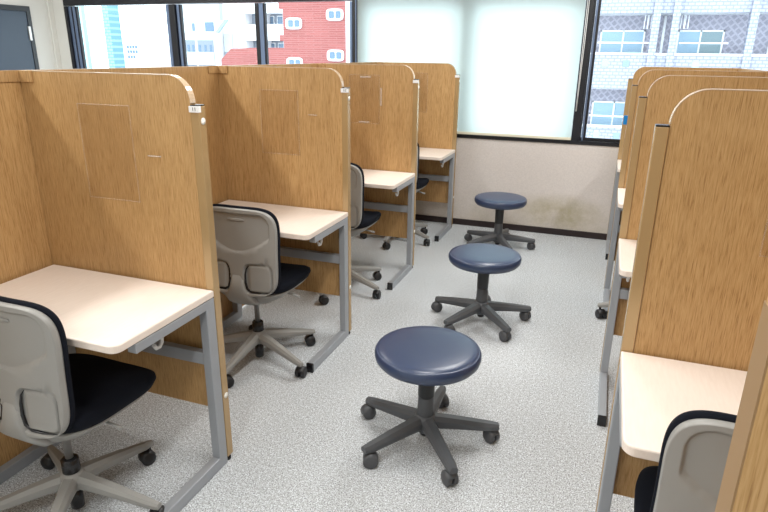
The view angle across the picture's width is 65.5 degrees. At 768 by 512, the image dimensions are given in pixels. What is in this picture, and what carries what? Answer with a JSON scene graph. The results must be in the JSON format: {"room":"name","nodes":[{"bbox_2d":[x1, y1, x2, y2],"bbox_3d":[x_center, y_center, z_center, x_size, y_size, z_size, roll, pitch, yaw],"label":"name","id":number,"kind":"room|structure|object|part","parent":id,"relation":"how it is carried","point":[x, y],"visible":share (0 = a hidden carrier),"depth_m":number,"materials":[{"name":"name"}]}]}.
{"room":"cram school study room","nodes":[
{"label":"cram school study room","id":0,"kind":"room"},
{"bbox_2d":[0,0,55,69],"bbox_3d":[-5.025,-0.965,3.296,0.150,2.620,8.025,7,20,19],"label":"wall","id":1,"kind":"structure","parent":0,"point":[38,8],"depth_m":6.42,"materials":[{"name":"grey paint"}]},
{"bbox_2d":[0,4,39,70],"bbox_3d":[-3.865,-1.535,6.088,0.086,1.935,0.995,7,20,19],"label":"door","id":2,"kind":"structure","parent":1,"relation":"in","point":[18,51],"depth_m":6.15,"materials":[{"name":"grey metal"}]},
{"bbox_2d":[46,0,61,68],"bbox_3d":[-3.624,-2.118,6.663,0.025,2.564,0.060,7,20,19],"label":"trim","id":3,"kind":"structure","parent":1,"relation":"attached to","point":[48,2],"depth_m":6.54,"materials":[{"name":"grey paint"}]},
{"bbox_2d":[0,220,633,511],"bbox_3d":[-0.935,0.844,2.316,8.900,0.080,8.025,7,20,19],"label":"floor","id":4,"kind":"structure","parent":0,"point":[297,442],"depth_m":2.65,"materials":[{"name":"grey carpet"}]},
{"bbox_2d":[0,70,52,466],"bbox_3d":[-1.516,0.201,1.819,0.032,1.443,1.185,7,20,19],"label":"divider panel","id":5,"kind":"object","parent":4,"relation":"on","point":[24,244],"visible":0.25,"depth_m":2.17,"materials":[{"name":"brown wood"}]},
{"bbox_2d":[0,296,164,511],"bbox_3d":[-1.045,0.477,1.956,0.640,0.843,0.606,8,20,21],"label":"office chair","id":6,"kind":"object","parent":4,"relation":"on","point":[49,395],"visible":1,"depth_m":1.81,"materials":[{"name":"grey plastic"}]},
{"bbox_3d":[-1.215,0.794,1.973,0.293,0.091,0.052,-7,20,-23],"label":"arm","id":7,"kind":"part","parent":6,"relation":"part of","materials":[{"name":"grey plastic"}]},
{"bbox_2d":[0,296,74,433],"bbox_3d":[-1.095,0.316,1.773,0.406,0.424,0.058,8,20,21],"label":"backrest","id":8,"kind":"object","parent":6,"relation":"on","point":[35,372],"depth_m":1.71,"materials":[{"name":"grey plastic"}]},
{"bbox_3d":[-1.172,0.731,2.160,0.052,0.091,0.293,-15,25,-39],"label":"arm","id":9,"kind":"part","parent":6,"relation":"part of","materials":[{"name":"grey plastic"}]},
{"bbox_3d":[-1.041,0.828,1.878,0.052,0.091,0.293,-1,19,-6],"label":"arm","id":10,"kind":"part","parent":6,"relation":"part of","materials":[{"name":"grey plastic"}]},
{"bbox_2d":[63,353,155,433],"bbox_3d":[-1.028,0.442,1.996,0.444,0.064,0.424,8,20,21],"label":"seat cushion","id":11,"kind":"object","parent":6,"relation":"on","point":[103,387],"depth_m":1.96,"materials":[{"name":"black fabric"}]},
{"bbox_3d":[-0.893,0.538,1.924,0.127,0.027,0.014,8,20,21],"label":"height lever","id":12,"kind":"part","parent":6,"relation":"part of","materials":[{"name":"grey plastic"}]},
{"bbox_3d":[-0.972,0.727,2.180,0.052,0.091,0.293,11,21,28],"label":"arm","id":13,"kind":"part","parent":6,"relation":"part of","materials":[{"name":"grey plastic"}]},
{"bbox_3d":[-0.890,0.787,2.006,0.293,0.091,0.052,5,19,11],"label":"arm","id":14,"kind":"part","parent":6,"relation":"part of","materials":[{"name":"grey plastic"}]},
{"bbox_2d":[0,265,227,511],"bbox_3d":[-1.028,0.486,2.124,0.736,0.720,0.467,7,20,19],"label":"desk","id":15,"kind":"object","parent":4,"relation":"on","point":[107,313],"visible":0.87,"depth_m":2.07,"materials":[{"name":"laminate"}]},
{"bbox_3d":[-1.351,0.453,2.251,0.034,0.693,0.444,7,20,19],"label":"leg frame","id":16,"kind":"part","parent":15,"relation":"part of","materials":[{"name":"silver metal"}]},
{"bbox_3d":[-0.696,0.538,2.025,0.034,0.693,0.444,7,20,19],"label":"leg frame","id":17,"kind":"part","parent":15,"relation":"part of","materials":[{"name":"silver metal"}]},
{"bbox_2d":[18,70,232,459],"bbox_3d":[-0.943,0.069,2.232,0.753,1.443,0.038,7,20,19],"label":"partition panel","id":18,"kind":"object","parent":4,"relation":"on","point":[121,159],"visible":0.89,"depth_m":2.11,"materials":[{"name":"brown wood"}]},
{"bbox_3d":[-0.607,0.146,2.129,0.033,1.326,0.034,7,20,19],"label":"post","id":19,"kind":"part","parent":18,"relation":"part of","materials":[{"name":"beige metal"}]},
{"bbox_2d":[20,66,232,317],"bbox_3d":[-1.107,-0.151,2.874,0.032,1.443,1.185,7,20,19],"label":"divider panel","id":20,"kind":"object","parent":4,"relation":"on","point":[203,81],"visible":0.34,"depth_m":3.16,"materials":[{"name":"brown wood"}]},
{"bbox_2d":[213,204,315,387],"bbox_3d":[-0.652,0.141,2.960,0.624,0.843,0.609,7,20,18],"label":"office chair","id":21,"kind":"object","parent":4,"relation":"on","point":[251,271],"visible":0.84,"depth_m":2.80,"materials":[{"name":"grey plastic"}]},
{"bbox_3d":[-0.816,0.421,3.086,0.293,0.091,0.052,2,19,3],"label":"arm","id":22,"kind":"part","parent":21,"relation":"part of","materials":[{"name":"grey plastic"}]},
{"bbox_3d":[-0.707,0.477,2.926,0.052,0.091,0.293,8,20,20],"label":"arm","id":23,"kind":"part","parent":21,"relation":"part of","materials":[{"name":"grey plastic"}]},
{"bbox_2d":[213,204,280,292],"bbox_3d":[-0.676,-0.029,2.810,0.406,0.424,0.058,7,20,18],"label":"backrest","id":24,"kind":"object","parent":21,"relation":"on","point":[247,238],"depth_m":2.76,"materials":[{"name":"grey plastic"}]},
{"bbox_3d":[-0.512,0.463,2.976,0.293,0.091,0.052,15,24,37],"label":"arm","id":25,"kind":"part","parent":21,"relation":"part of","materials":[{"name":"grey plastic"}]},
{"bbox_3d":[-0.501,0.398,3.167,0.293,0.091,0.052,-11,22,-31],"label":"arm","id":26,"kind":"part","parent":21,"relation":"part of","materials":[{"name":"grey plastic"}]},
{"bbox_2d":[270,263,310,294],"bbox_3d":[-0.618,0.095,3.036,0.444,0.064,0.424,7,20,18],"label":"seat cushion","id":27,"kind":"object","parent":21,"relation":"on","point":[292,275],"depth_m":2.94,"materials":[{"name":"black fabric"}]},
{"bbox_2d":[218,63,316,305],"bbox_3d":[-0.697,-0.504,3.930,0.032,1.443,1.185,7,20,19],"label":"divider panel","id":28,"kind":"object","parent":4,"relation":"on","point":[310,65],"visible":0.15,"depth_m":3.78,"materials":[{"name":"brown wood"}]},
{"bbox_2d":[218,200,348,372],"bbox_3d":[-0.619,0.133,3.179,0.736,0.720,0.467,7,20,19],"label":"desk","id":29,"kind":"object","parent":4,"relation":"on","point":[300,223],"visible":0.68,"depth_m":3.17,"materials":[{"name":"white laminate"}]},
{"bbox_3d":[-0.942,0.100,3.307,0.034,0.693,0.444,7,20,19],"label":"leg frame","id":30,"kind":"part","parent":29,"relation":"part of","materials":[{"name":"silver metal"}]},
{"bbox_3d":[-0.287,0.185,3.081,0.034,0.693,0.444,7,20,19],"label":"leg frame","id":31,"kind":"part","parent":29,"relation":"part of","materials":[{"name":"silver metal"}]},
{"bbox_2d":[218,66,351,333],"bbox_3d":[-0.534,-0.284,3.287,0.753,1.443,0.038,7,20,19],"label":"partition panel","id":32,"kind":"object","parent":4,"relation":"on","point":[286,130],"visible":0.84,"depth_m":3.17,"materials":[{"name":"brown wood"}]},
{"bbox_3d":[-0.198,-0.207,3.185,0.033,1.326,0.034,7,20,19],"label":"post","id":33,"kind":"part","parent":32,"relation":"part of","materials":[{"name":"beige metal"}]},
{"bbox_2d":[319,163,381,304],"bbox_3d":[-0.291,-0.195,3.904,0.625,0.883,0.609,7,20,19],"label":"office chair","id":34,"kind":"object","parent":4,"relation":"on","point":[361,220],"visible":0.21,"depth_m":3.77,"materials":[{"name":"grey plastic"}]},
{"bbox_2d":[351,163,363,227],"bbox_3d":[-0.320,-0.386,3.749,0.406,0.424,0.058,7,20,19],"label":"backrest","id":35,"kind":"object","parent":34,"relation":"on","point":[357,175],"depth_m":3.68,"materials":[{"name":"grey plastic"}]},
{"bbox_3d":[-0.152,0.144,3.930,0.293,0.091,0.052,15,23,36],"label":"arm","id":36,"kind":"part","parent":34,"relation":"part of","materials":[{"name":"grey plastic"}]},
{"bbox_3d":[-0.145,0.080,4.120,0.293,0.091,0.052,-12,22,-32],"label":"arm","id":37,"kind":"part","parent":34,"relation":"part of","materials":[{"name":"grey plastic"}]},
{"bbox_2d":[355,211,380,228],"bbox_3d":[-0.259,-0.261,3.974,0.444,0.064,0.424,7,20,19],"label":"seat cushion","id":38,"kind":"object","parent":34,"relation":"on","point":[369,218],"depth_m":3.84,"materials":[{"name":"black fabric"}]},
{"bbox_2d":[325,62,376,63],"bbox_3d":[-0.288,-0.857,4.986,0.032,1.443,1.185,7,20,19],"label":"divider panel","id":39,"kind":"object","parent":4,"relation":"on","point":[352,62],"visible":0.16,"depth_m":4.89,"materials":[{"name":"brown wood"}]},
{"bbox_2d":[317,63,419,267],"bbox_3d":[-0.125,-0.637,4.343,0.753,1.443,0.038,7,20,19],"label":"partition panel","id":40,"kind":"object","parent":4,"relation":"on","point":[384,99],"visible":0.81,"depth_m":4.20,"materials":[{"name":"brown wood"}]},
{"bbox_3d":[0.211,-0.559,4.241,0.033,1.326,0.034,7,20,19],"label":"post","id":41,"kind":"part","parent":40,"relation":"part of","materials":[{"name":"brown wood"}]},
{"bbox_2d":[362,169,414,289],"bbox_3d":[-0.210,-0.220,4.236,0.736,0.720,0.467,7,20,19],"label":"desk","id":42,"kind":"object","parent":4,"relation":"on","point":[396,181],"visible":0.52,"depth_m":4.21,"materials":[{"name":"white"}]},
{"bbox_3d":[0.122,-0.168,4.137,0.034,0.693,0.444,7,20,19],"label":"leg frame","id":43,"kind":"part","parent":42,"relation":"part of","materials":[{"name":"silver metal"}]},
{"bbox_2d":[360,144,429,249],"bbox_3d":[0.112,-0.559,4.986,0.625,0.888,0.609,7,20,19],"label":"office chair","id":44,"kind":"object","parent":4,"relation":"on","point":[421,183],"visible":0.07,"depth_m":4.95,"materials":[{"name":"black fabric"}]},
{"bbox_2d":[416,144,419,184],"bbox_3d":[0.083,-0.752,4.830,0.406,0.424,0.058,7,20,19],"label":"chair backrest","id":45,"kind":"object","parent":44,"relation":"on","point":[418,150],"depth_m":4.76,"materials":[{"name":"grey plastic"}]},
{"bbox_3d":[0.258,-0.282,5.203,0.293,0.091,0.052,-12,22,-32],"label":"arm","id":46,"kind":"part","parent":44,"relation":"part of","materials":[{"name":"grey plastic"}]},
{"bbox_3d":[0.251,-0.217,5.012,0.293,0.091,0.052,15,23,36],"label":"arm","id":47,"kind":"part","parent":44,"relation":"part of","materials":[{"name":"grey plastic"}]},
{"bbox_2d":[416,178,428,188],"bbox_3d":[0.144,-0.627,5.054,0.444,0.064,0.424,7,20,19],"label":"seat cushion","id":48,"kind":"object","parent":44,"relation":"on","point":[421,183],"depth_m":4.93,"materials":[{"name":"black fabric"}]},
{"bbox_2d":[377,62,459,227],"bbox_3d":[0.284,-0.989,5.399,0.753,1.443,0.038,7,20,19],"label":"partition panel","id":49,"kind":"object","parent":4,"relation":"on","point":[439,84],"visible":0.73,"depth_m":5.24,"materials":[{"name":"brown wood"}]},
{"bbox_3d":[0.620,-0.912,5.297,0.033,1.326,0.034,7,20,19],"label":"post","id":50,"kind":"part","parent":49,"relation":"part of","materials":[{"name":"brown wood"}]},
{"bbox_2d":[360,326,499,486],"bbox_3d":[0.186,0.557,2.397,0.584,0.439,0.583,1,19,1],"label":"round stool","id":51,"kind":"object","parent":4,"relation":"on","point":[427,357],"visible":1,"depth_m":2.33,"materials":[{"name":"blue leather"}]},
{"bbox_3d":[0.038,0.639,2.530,0.275,0.065,0.056,14,23,35],"label":"arm","id":52,"kind":"part","parent":51,"relation":"part of","materials":[{"name":"grey plastic"}]},
{"bbox_3d":[0.035,0.700,2.349,0.275,0.065,0.056,-12,22,-33],"label":"arm","id":53,"kind":"part","parent":51,"relation":"part of","materials":[{"name":"grey plastic"}]},
{"bbox_3d":[0.172,0.383,2.339,0.417,0.073,0.417,1,19,1],"label":"seat","id":54,"kind":"part","parent":51,"relation":"part of","materials":[{"name":"blue leather"}]},
{"bbox_3d":[0.215,0.722,2.290,0.056,0.065,0.275,-5,20,-16],"label":"arm","id":55,"kind":"part","parent":51,"relation":"part of","materials":[{"name":"grey plastic"}]},
{"bbox_3d":[0.221,0.623,2.583,0.056,0.065,0.275,7,20,18],"label":"arm","id":56,"kind":"part","parent":51,"relation":"part of","materials":[{"name":"grey plastic"}]},
{"bbox_3d":[0.330,0.675,2.435,0.275,0.065,0.056,1,19,1],"label":"arm","id":57,"kind":"part","parent":51,"relation":"part of","materials":[{"name":"grey plastic"}]},
{"bbox_2d":[418,147,454,241],"bbox_3d":[0.199,-0.572,5.291,0.736,0.720,0.467,7,20,19],"label":"desk","id":58,"kind":"object","parent":4,"relation":"on","point":[443,155],"visible":0.59,"depth_m":5.27,"materials":[{"name":"white laminate"}]},
{"bbox_3d":[0.531,-0.520,5.193,0.034,0.693,0.444,7,20,19],"label":"leg frame","id":59,"kind":"part","parent":58,"relation":"part of","materials":[{"name":"silver metal"}]},
{"bbox_2d":[431,243,530,341],"bbox_3d":[0.596,0.184,3.511,0.584,0.439,0.583,-1,19,-4],"label":"round stool","id":60,"kind":"object","parent":4,"relation":"on","point":[484,259],"visible":0.96,"depth_m":3.44,"materials":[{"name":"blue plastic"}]},
{"bbox_3d":[0.440,0.271,3.632,0.275,0.065,0.056,12,22,30],"label":"arm","id":61,"kind":"part","parent":60,"relation":"part of","materials":[{"name":"grey plastic"}]},
{"bbox_3d":[0.453,0.332,3.451,0.275,0.065,0.056,-14,24,-38],"label":"arm","id":62,"kind":"part","parent":60,"relation":"part of","materials":[{"name":"grey plastic"}]},
{"bbox_3d":[0.582,0.011,3.453,0.417,0.073,0.417,-1,19,-4],"label":"seat","id":63,"kind":"part","parent":60,"relation":"part of","materials":[{"name":"blue leather"}]},
{"bbox_3d":[0.638,0.349,3.408,0.056,0.065,0.275,-7,20,-21],"label":"arm","id":64,"kind":"part","parent":60,"relation":"part of","materials":[{"name":"grey plastic"}]},
{"bbox_3d":[0.740,0.298,3.561,0.275,0.065,0.056,-1,19,-4],"label":"arm","id":65,"kind":"part","parent":60,"relation":"part of","materials":[{"name":"grey plastic"}]},
{"bbox_2d":[464,192,534,249],"bbox_3d":[0.954,-0.272,4.873,0.584,0.439,0.583,3,19,8],"label":"round stool","id":66,"kind":"object","parent":4,"relation":"on","point":[499,201],"visible":0.79,"depth_m":4.83,"materials":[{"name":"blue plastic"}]},
{"bbox_3d":[0.820,-0.196,5.022,0.275,0.065,0.056,18,25,41],"label":"arm","id":67,"kind":"part","parent":66,"relation":"part of","materials":[{"name":"grey plastic"}]},
{"bbox_3d":[0.793,-0.135,4.843,0.275,0.065,0.056,-9,21,-26],"label":"arm","id":68,"kind":"part","parent":66,"relation":"part of","materials":[{"name":"grey plastic"}]},
{"bbox_3d":[0.940,-0.447,4.817,0.417,0.073,0.417,3,19,8],"label":"seat","id":69,"kind":"part","parent":66,"relation":"part of","materials":[{"name":"blue leather"}]},
{"bbox_3d":[0.964,-0.106,4.764,0.056,0.065,0.275,-3,19,-10],"label":"arm","id":70,"kind":"part","parent":66,"relation":"part of","materials":[{"name":"grey plastic"}]},
{"bbox_3d":[1.097,-0.149,4.894,0.275,0.065,0.056,3,19,8],"label":"arm","id":71,"kind":"part","parent":66,"relation":"part of","materials":[{"name":"grey plastic"}]},
{"bbox_2d":[595,301,608,317],"bbox_3d":[1.611,0.000,3.462,0.640,0.843,0.606,7,20,19],"label":"office chair","id":72,"kind":"object","parent":4,"relation":"on","point":[599,313],"visible":0.05,"depth_m":3.62,"materials":[{"name":"black plastic"}]},
{"bbox_3d":[1.448,0.275,3.604,0.293,0.091,0.052,4,19,9],"label":"arm","id":73,"kind":"part","parent":72,"relation":"part of","materials":[{"name":"grey plastic"}]},
{"bbox_2d":[605,159,621,259],"bbox_3d":[2.165,-0.334,4.661,0.736,0.720,0.467,7,20,19],"label":"desk","id":74,"kind":"object","parent":4,"relation":"on","point":[618,167],"visible":0.26,"depth_m":4.92,"materials":[{"name":"white"}]},
{"bbox_2d":[603,188,624,318],"bbox_3d":[1.756,0.019,3.605,0.736,0.720,0.467,7,20,19],"label":"desk","id":75,"kind":"object","parent":4,"relation":"on","point":[621,191],"visible":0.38,"depth_m":3.86,"materials":[{"name":"white metal"}]},
{"bbox_2d":[597,238,636,426],"bbox_3d":[1.347,0.371,2.549,0.736,0.720,0.467,7,20,19],"label":"desk","id":76,"kind":"object","parent":4,"relation":"on","point":[626,248],"visible":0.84,"depth_m":2.77,"materials":[{"name":"white metal"}]},
{"bbox_3d":[1.022,0.338,2.677,0.034,0.693,0.444,7,20,19],"label":"leg frame","id":77,"kind":"part","parent":76,"relation":"part of","materials":[{"name":"grey metal"}]},
{"bbox_2d":[597,351,746,511],"bbox_3d":[0.938,0.724,1.493,0.736,0.720,0.467,7,20,19],"label":"desk","id":78,"kind":"object","parent":4,"relation":"on","point":[651,391],"visible":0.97,"depth_m":1.51,"materials":[{"name":"laminate"}]},
{"bbox_3d":[0.613,0.691,1.621,0.034,0.693,0.444,7,20,19],"label":"leg frame","id":79,"kind":"part","parent":78,"relation":"part of","materials":[{"name":"grey metal"}]},
{"bbox_2d":[606,67,738,239],"bbox_3d":[2.261,-0.750,4.765,0.751,1.443,0.038,7,20,19],"label":"partition panel","id":80,"kind":"object","parent":4,"relation":"on","point":[631,81],"visible":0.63,"depth_m":4.66,"materials":[{"name":"brown wood"}]},
{"bbox_3d":[1.924,-0.759,4.895,0.033,1.326,0.034,7,20,19],"label":"post","id":81,"kind":"part","parent":80,"relation":"part of","materials":[{"name":"brown wood"}]},
{"bbox_2d":[595,89,767,511],"bbox_3d":[1.034,0.308,1.597,0.751,1.443,0.038,7,20,19],"label":"partition panel","id":82,"kind":"object","parent":4,"relation":"on","point":[698,291],"visible":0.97,"depth_m":1.55,"materials":[{"name":"brown wood"}]},
{"bbox_3d":[0.697,0.299,1.727,0.033,1.326,0.034,7,20,19],"label":"post","id":83,"kind":"part","parent":82,"relation":"part of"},
{"bbox_2d":[600,75,767,367],"bbox_3d":[1.443,-0.044,2.653,0.751,1.443,0.038,7,20,19],"label":"partition panel","id":84,"kind":"object","parent":4,"relation":"on","point":[662,97],"visible":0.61,"depth_m":2.58,"materials":[{"name":"brown wood"}]},
{"bbox_3d":[1.106,-0.054,2.783,0.033,1.326,0.034,7,20,19],"label":"post","id":85,"kind":"part","parent":84,"relation":"part of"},
{"bbox_2d":[634,410,736,511],"bbox_3d":[0.780,0.687,1.360,0.643,0.871,0.598,8,20,22],"label":"office chair","id":86,"kind":"object","parent":4,"relation":"on","point":[688,475],"visible":0.59,"depth_m":1.18,"materials":[{"name":"grey plastic"}]},
{"bbox_2d":[634,466,657,511],"bbox_3d":[0.817,0.643,1.385,0.444,0.064,0.424,8,20,22],"label":"seat cushion","id":87,"kind":"object","parent":86,"relation":"on","point":[645,483],"depth_m":1.48,"materials":[{"name":"black fabric"}]},
{"bbox_2d":[604,70,767,285],"bbox_3d":[1.842,-0.398,3.713,0.773,1.443,0.038,7,20,19],"label":"partition panel","id":88,"kind":"object","parent":4,"relation":"on","point":[648,78],"visible":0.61,"depth_m":3.62,"materials":[{"name":"brown wood"}]},
{"bbox_3d":[1.515,-0.406,3.839,0.033,1.326,0.034,7,20,19],"label":"post","id":89,"kind":"part","parent":88,"relation":"part of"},
{"bbox_2d":[715,297,767,511],"bbox_3d":[0.600,0.684,0.478,0.751,1.440,0.036,7,20,19],"label":"partition panel","id":90,"kind":"object","parent":4,"relation":"on","point":[744,484],"visible":1,"depth_m":0.41,"materials":[{"name":"brown wood"}]},
{"bbox_2d":[738,68,767,71],"bbox_3d":[2.416,-0.523,4.102,0.032,1.443,1.185,7,20,19],"label":"divider panel","id":91,"kind":"object","parent":4,"relation":"on","point":[739,69],"visible":0.1,"depth_m":4.02,"materials":[{"name":"brown wood"}]},
{"bbox_2d":[52,0,618,233],"bbox_3d":[0.434,-1.339,5.474,8.600,2.060,0.160,7,20,19],"label":"wall","id":92,"kind":"structure","parent":0,"point":[564,186],"depth_m":5.28,"materials":[{"name":"beige paint"}]},
{"bbox_2d":[63,0,176,68],"bbox_3d":[-2.787,-2.126,6.421,1.410,1.254,0.108,7,20,19],"label":"window","id":93,"kind":"structure","parent":92,"relation":"in","point":[71,10],"depth_m":6.42,"materials":[{"name":"black"}]},
{"bbox_2d":[171,0,351,65],"bbox_3d":[-1.182,-1.918,5.869,2.010,1.254,0.108,7,20,19],"label":"window","id":94,"kind":"structure","parent":92,"relation":"in","point":[260,5],"depth_m":5.82,"materials":[{"name":"black"}]},
{"bbox_2d":[352,0,575,143],"bbox_3d":[0.684,-1.676,5.222,2.040,1.254,0.116,7,20,19],"label":"window","id":95,"kind":"structure","parent":92,"relation":"in","point":[354,2],"depth_m":5.33,"materials":[{"name":"black metal"}]},
{"bbox_2d":[357,0,589,139],"bbox_3d":[0.680,-1.721,5.128,1.973,1.328,0.060,7,20,19],"label":"roller blind","id":96,"kind":"object","parent":95,"relation":"attached to","point":[516,62],"visible":0.73,"depth_m":5.07,"materials":[{"name":"fabric"}]},
{"bbox_3d":[1.595,-1.697,4.768,0.018,1.060,0.006,7,20,19],"label":"bead chain","id":97,"kind":"part","parent":96,"relation":"part of","materials":[{"name":"white"}]},
{"bbox_3d":[0.702,-1.675,5.220,2.005,1.254,0.108,7,20,19],"label":"frame","id":98,"kind":"part","parent":95,"relation":"part of","materials":[{"name":"black"}]},
{"bbox_2d":[415,214,606,239],"bbox_3d":[0.393,-0.364,5.720,8.600,0.056,0.011,7,20,19],"label":"baseboard","id":99,"kind":"structure","parent":92,"relation":"attached to","point":[563,232],"depth_m":5.42,"materials":[{"name":"black"}]},
{"bbox_2d":[571,0,619,146],"bbox_3d":[2.682,-1.418,4.537,2.295,1.254,0.112,7,20,19],"label":"window","id":100,"kind":"structure","parent":92,"relation":"in","point":[578,120],"depth_m":4.89,"materials":[{"name":"black metal"}]},
{"label":"outside","id":101,"kind":"structure","parent":0,"visible":0},
{"bbox_3d":[14.903,-26.368,114.571,230.000,0.200,213.284,7,20,19],"label":"ground","id":102,"kind":"structure","parent":101,"visible":0},
{"bbox_2d":[78,6,92,68],"bbox_3d":[-31.459,-21.408,63.303,0.700,22.200,0.700,7,20,19],"label":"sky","id":103,"kind":"structure","parent":102,"relation":"on","point":[81,8],"depth_m":62.61,"materials":[{"name":"white"}]},
{"bbox_2d":[101,5,125,67],"bbox_3d":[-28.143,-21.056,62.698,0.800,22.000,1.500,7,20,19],"label":"tower","id":104,"kind":"structure","parent":102,"relation":"on","point":[110,14],"depth_m":61.79,"materials":[{"name":"glass"}]},
{"bbox_2d":[123,44,170,67],"bbox_3d":[-38.423,-29.237,101.266,7.800,12.500,8.050,7,20,19],"label":"office building","id":105,"kind":"structure","parent":102,"relation":"on","point":[135,55],"depth_m":96.14,"materials":[{"name":"white"}]},
{"bbox_2d":[167,4,227,65],"bbox_3d":[-21.034,-23.168,76.677,9.000,17.200,8.250,7,20,19],"label":"building","id":106,"kind":"structure","parent":102,"relation":"on","point":[204,24],"depth_m":71.57,"materials":[{"name":"white"}]},
{"bbox_3d":[-22.585,-23.970,72.489,4.800,1.470,0.200,7,20,19],"label":"balcony rail","id":107,"kind":"part","parent":106,"relation":"part of","materials":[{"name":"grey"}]},
{"bbox_2d":[222,3,237,54],"bbox_3d":[-17.047,-25.883,74.242,2.600,24.000,6.420,7,20,19],"label":"stair tower","id":108,"kind":"structure","parent":102,"relation":"on","point":[228,10],"depth_m":71.05,"materials":[{"name":"white concrete"}]},
{"bbox_2d":[235,3,283,47],"bbox_3d":[-12.480,-25.493,73.261,6.700,24.000,9.050,7,20,19],"label":"apartment building","id":109,"kind":"structure","parent":102,"relation":"on","point":[245,12],"depth_m":69.13,"materials":[{"name":"white concrete"}]},
{"bbox_3d":[-11.925,-27.256,69.105,0.840,0.800,0.060,7,20,19],"label":"pane","id":110,"kind":"part","parent":109,"relation":"part of","materials":[{"name":"blue glass"}]},
{"bbox_2d":[221,1,349,64],"bbox_3d":[-6.334,-17.882,51.026,11.850,24.000,9.130,7,20,19],"label":"brick building","id":111,"kind":"structure","parent":102,"relation":"on","point":[313,32],"depth_m":46.00,"materials":[{"name":"red brick"}]},
{"bbox_3d":[-7.236,-18.013,46.299,0.440,0.500,0.030,7,20,19],"label":"pane","id":112,"kind":"part","parent":111,"relation":"part of","materials":[{"name":"blue glass"}]},
{"bbox_3d":[-6.729,-17.947,46.125,0.440,0.500,0.030,7,20,19],"label":"pane","id":113,"kind":"part","parent":111,"relation":"part of","materials":[{"name":"blue glass"}]},
{"bbox_3d":[-3.953,-18.158,44.979,0.440,0.500,0.030,7,20,19],"label":"pane","id":114,"kind":"part","parent":111,"relation":"part of","materials":[{"name":"blue glass"}]},
{"bbox_3d":[-3.969,-15.409,45.903,0.440,0.500,0.030,7,20,19],"label":"pane","id":115,"kind":"part","parent":111,"relation":"part of","materials":[{"name":"blue glass"}]},
{"bbox_3d":[-3.446,-18.092,44.805,0.440,0.500,0.030,7,20,19],"label":"pane","id":116,"kind":"part","parent":111,"relation":"part of","materials":[{"name":"blue glass"}]},
{"bbox_3d":[-3.462,-15.344,45.729,0.440,0.500,0.030,7,20,19],"label":"pane","id":117,"kind":"part","parent":111,"relation":"part of","materials":[{"name":"blue glass"}]},
{"bbox_2d":[571,0,767,138],"bbox_3d":[13.822,-8.474,27.451,17.000,21.790,9.120,7,20,19],"label":"apartment building","id":118,"kind":"structure","parent":102,"relation":"on","point":[633,35],"depth_m":23.95,"materials":[{"name":"brick"}]},
{"bbox_3d":[9.596,-5.732,26.449,0.820,2.060,0.030,7,20,19],"label":"pane","id":119,"kind":"part","parent":118,"relation":"part of","materials":[{"name":"blue glass"}]},
{"bbox_3d":[9.594,-5.850,25.006,1.920,0.050,0.050,7,20,19],"label":"handrail","id":120,"kind":"part","parent":118,"relation":"part of","materials":[{"name":"white"}]},
{"bbox_3d":[9.630,-8.478,25.518,0.820,2.060,0.030,7,20,19],"label":"pane","id":121,"kind":"part","parent":118,"relation":"part of","materials":[{"name":"blue glass"}]},
{"bbox_3d":[10.389,-5.630,26.176,0.750,2.060,0.030,7,20,19],"label":"pane","id":122,"kind":"part","parent":118,"relation":"part of","materials":[{"name":"blue glass"}]},
{"bbox_3d":[9.629,-8.597,24.075,1.920,0.050,0.050,7,20,19],"label":"handrail","id":123,"kind":"part","parent":118,"relation":"part of","materials":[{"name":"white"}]},
{"bbox_3d":[10.424,-8.376,25.245,0.750,2.060,0.030,7,20,19],"label":"pane","id":124,"kind":"part","parent":118,"relation":"part of","materials":[{"name":"blue glass"}]},
{"bbox_3d":[12.399,-8.121,24.565,0.760,2.060,0.030,7,20,19],"label":"pane","id":125,"kind":"part","parent":118,"relation":"part of","materials":[{"name":"blue glass"}]},
{"bbox_3d":[12.360,-8.244,23.135,1.700,0.050,0.050,7,20,19],"label":"handrail","id":126,"kind":"part","parent":118,"relation":"part of","materials":[{"name":"white metal"}]},
{"bbox_3d":[13.169,-8.021,24.300,0.760,2.060,0.030,7,20,19],"label":"pane","id":127,"kind":"part","parent":118,"relation":"part of","materials":[{"name":"grey"}]}
]}

